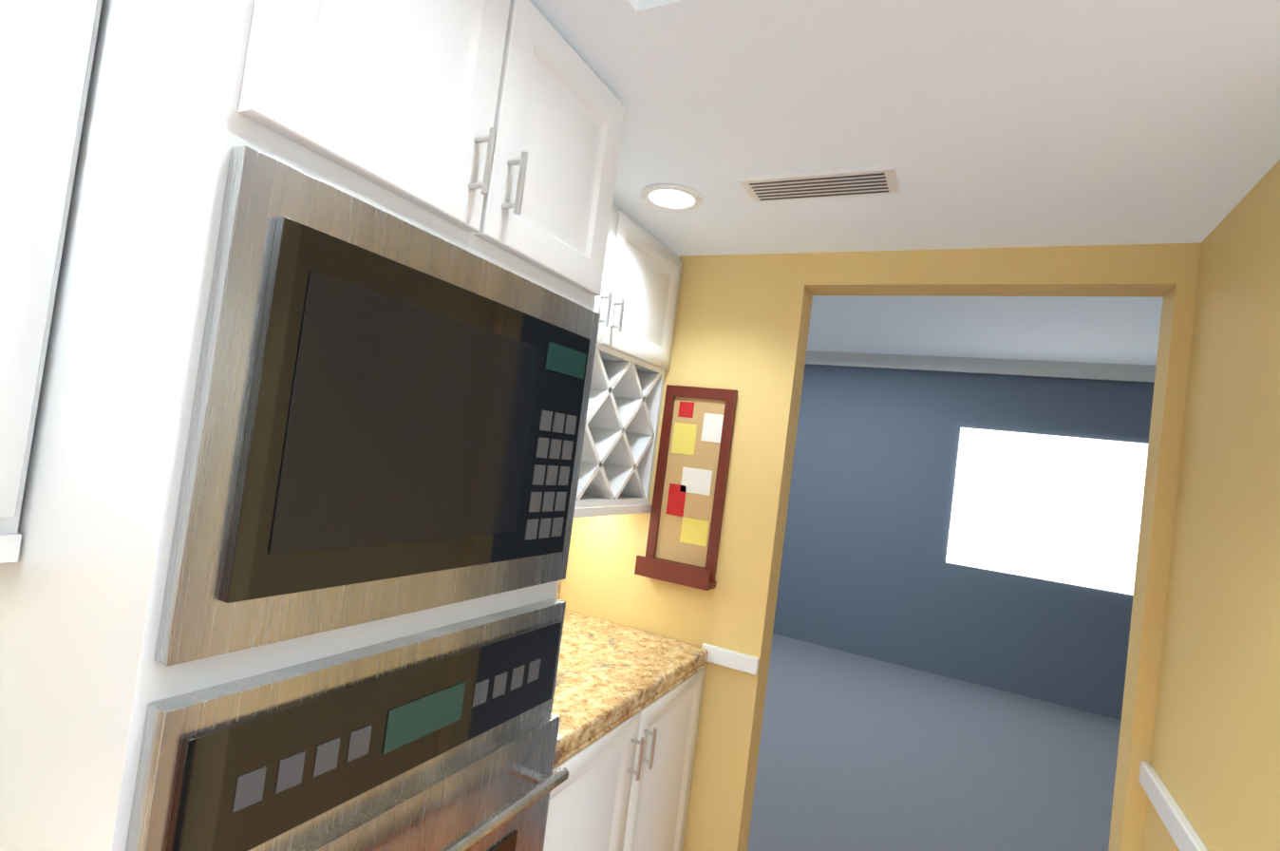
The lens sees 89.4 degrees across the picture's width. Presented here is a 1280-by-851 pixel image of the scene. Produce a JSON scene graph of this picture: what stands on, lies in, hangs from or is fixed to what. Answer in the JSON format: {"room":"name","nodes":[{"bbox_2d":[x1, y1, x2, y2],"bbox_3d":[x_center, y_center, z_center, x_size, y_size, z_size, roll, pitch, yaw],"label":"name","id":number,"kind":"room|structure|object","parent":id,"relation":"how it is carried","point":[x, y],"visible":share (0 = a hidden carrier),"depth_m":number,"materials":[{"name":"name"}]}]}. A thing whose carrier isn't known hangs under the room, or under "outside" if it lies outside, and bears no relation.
{"room":"kitchen","nodes":[
{"label":"kitchen","id":0,"kind":"room"},
{"bbox_2d":[558,242,1201,850],"bbox_3d":[2.133,0.503,1.127,5.360,2.620,0.120,6,-2,27],"label":"wall","id":1,"kind":"structure","parent":0,"point":[743,322],"depth_m":1.97,"materials":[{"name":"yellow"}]},
{"bbox_2d":[634,384,737,590],"bbox_3d":[0.148,0.183,2.055,0.250,0.620,0.075,6,-2,27],"label":"bulletin board","id":2,"kind":"object","parent":1,"relation":"attached to","point":[687,513],"visible":0.98,"depth_m":2.07,"materials":[{"name":"brown wood"}]},
{"bbox_2d":[701,642,1208,850],"bbox_3d":[0.482,1.156,1.353,1.330,0.925,0.850,6,-2,27],"label":"chair rail","id":3,"kind":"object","parent":1,"relation":"attached to","point":[1182,832],"depth_m":1.39,"materials":[{"name":"white wood"}]},
{"bbox_2d":[529,0,1279,256],"bbox_3d":[1.205,-0.736,-0.924,5.600,0.380,4.820,6,-2,27],"label":"ceiling","id":4,"kind":"structure","parent":0,"point":[996,123],"depth_m":1.15,"materials":[{"name":"white paint"}]},
{"bbox_2d":[640,183,703,211],"bbox_3d":[0.083,-0.590,1.679,0.168,0.010,0.168,6,-2,27],"label":"recessed light","id":5,"kind":"object","parent":4,"relation":"in","point":[672,197],"visible":1,"depth_m":1.67,"materials":[{"name":"white"}]},
{"bbox_2d":[738,163,899,202],"bbox_3d":[0.409,-0.553,1.488,0.340,0.013,0.120,6,-2,27],"label":"ceiling vent","id":6,"kind":"object","parent":4,"relation":"in","point":[873,179],"visible":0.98,"depth_m":1.47,"materials":[{"name":"white metal"}]},
{"bbox_2d":[747,633,1121,850],"bbox_3d":[1.058,1.809,3.737,6.200,0.064,4.020,6,-2,27],"label":"floor","id":7,"kind":"structure","parent":0,"point":[857,752],"depth_m":3.52,"materials":[{"name":"grey carpet"}]},
{"bbox_2d":[772,295,1163,719],"bbox_3d":[1.256,0.463,3.838,6.200,2.670,3.900,6,-2,27],"label":"wall","id":8,"kind":"structure","parent":0,"point":[898,392],"depth_m":5.19,"materials":[{"name":"blue paint"}]},
{"bbox_2d":[945,427,1148,595],"bbox_3d":[3.162,0.628,4.929,1.400,1.100,0.014,6,-2,27],"label":"bedroom window","id":9,"kind":"structure","parent":8,"relation":"in","point":[1063,509],"depth_m":4.94,"materials":[{"name":"white glass"}]},
{"bbox_2d":[1142,159,1279,850],"bbox_3d":[1.085,0.602,1.113,0.140,2.160,0.830,6,-2,27],"label":"wall","id":10,"kind":"structure","parent":0,"point":[1215,757],"depth_m":1.21,"materials":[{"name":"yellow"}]},
{"bbox_3d":[0.905,1.623,-1.008,5.660,0.060,4.880,6,-2,27],"label":"floor","id":11,"kind":"structure","parent":0,"visible":0},
{"bbox_2d":[0,0,624,850],"bbox_3d":[-0.539,0.393,1.010,0.699,2.157,0.693,6,-2,27],"label":"tall cabinet","id":12,"kind":"object","parent":11,"relation":"on","point":[287,570],"visible":1,"depth_m":0.72,"materials":[{"name":"white wood"}]},
{"bbox_2d":[543,667,705,850],"bbox_3d":[-0.294,1.099,1.717,0.620,0.868,0.906,6,-2,27],"label":"base cabinet","id":13,"kind":"object","parent":11,"relation":"on","point":[626,785],"visible":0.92,"depth_m":1.61,"materials":[{"name":"white wood"}]},
{"bbox_3d":[-1.348,0.031,0.294,0.120,2.620,4.820,6,-2,27],"label":"wall","id":14,"kind":"structure","parent":0,"visible":0},
{"bbox_2d":[0,0,102,554],"bbox_3d":[-0.901,-0.335,0.553,0.337,0.837,0.565,6,-2,27],"label":"upper cabinet","id":15,"kind":"object","parent":14,"relation":"attached to","point":[47,50],"depth_m":0.70,"materials":[{"name":"white wood"}]},
{"bbox_2d":[573,202,682,517],"bbox_3d":[-0.242,-0.194,1.820,0.370,0.862,0.906,6,-2,27],"label":"upper cabinet","id":16,"kind":"object","parent":14,"relation":"attached to","point":[635,304],"visible":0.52,"depth_m":1.95,"materials":[{"name":"white wood"}]},
{"bbox_3d":[-0.008,0.980,-2.680,3.965,0.868,0.652,6,-2,27],"label":"base cabinet","id":17,"kind":"object","parent":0,"visible":0},
{"bbox_2d":[551,579,707,768],"bbox_3d":[-0.244,0.602,1.742,0.590,0.154,0.906,6,-2,27],"label":"countertop","id":18,"kind":"structure","parent":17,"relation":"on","point":[610,675],"depth_m":1.48,"materials":[{"name":"stone"}]}
]}

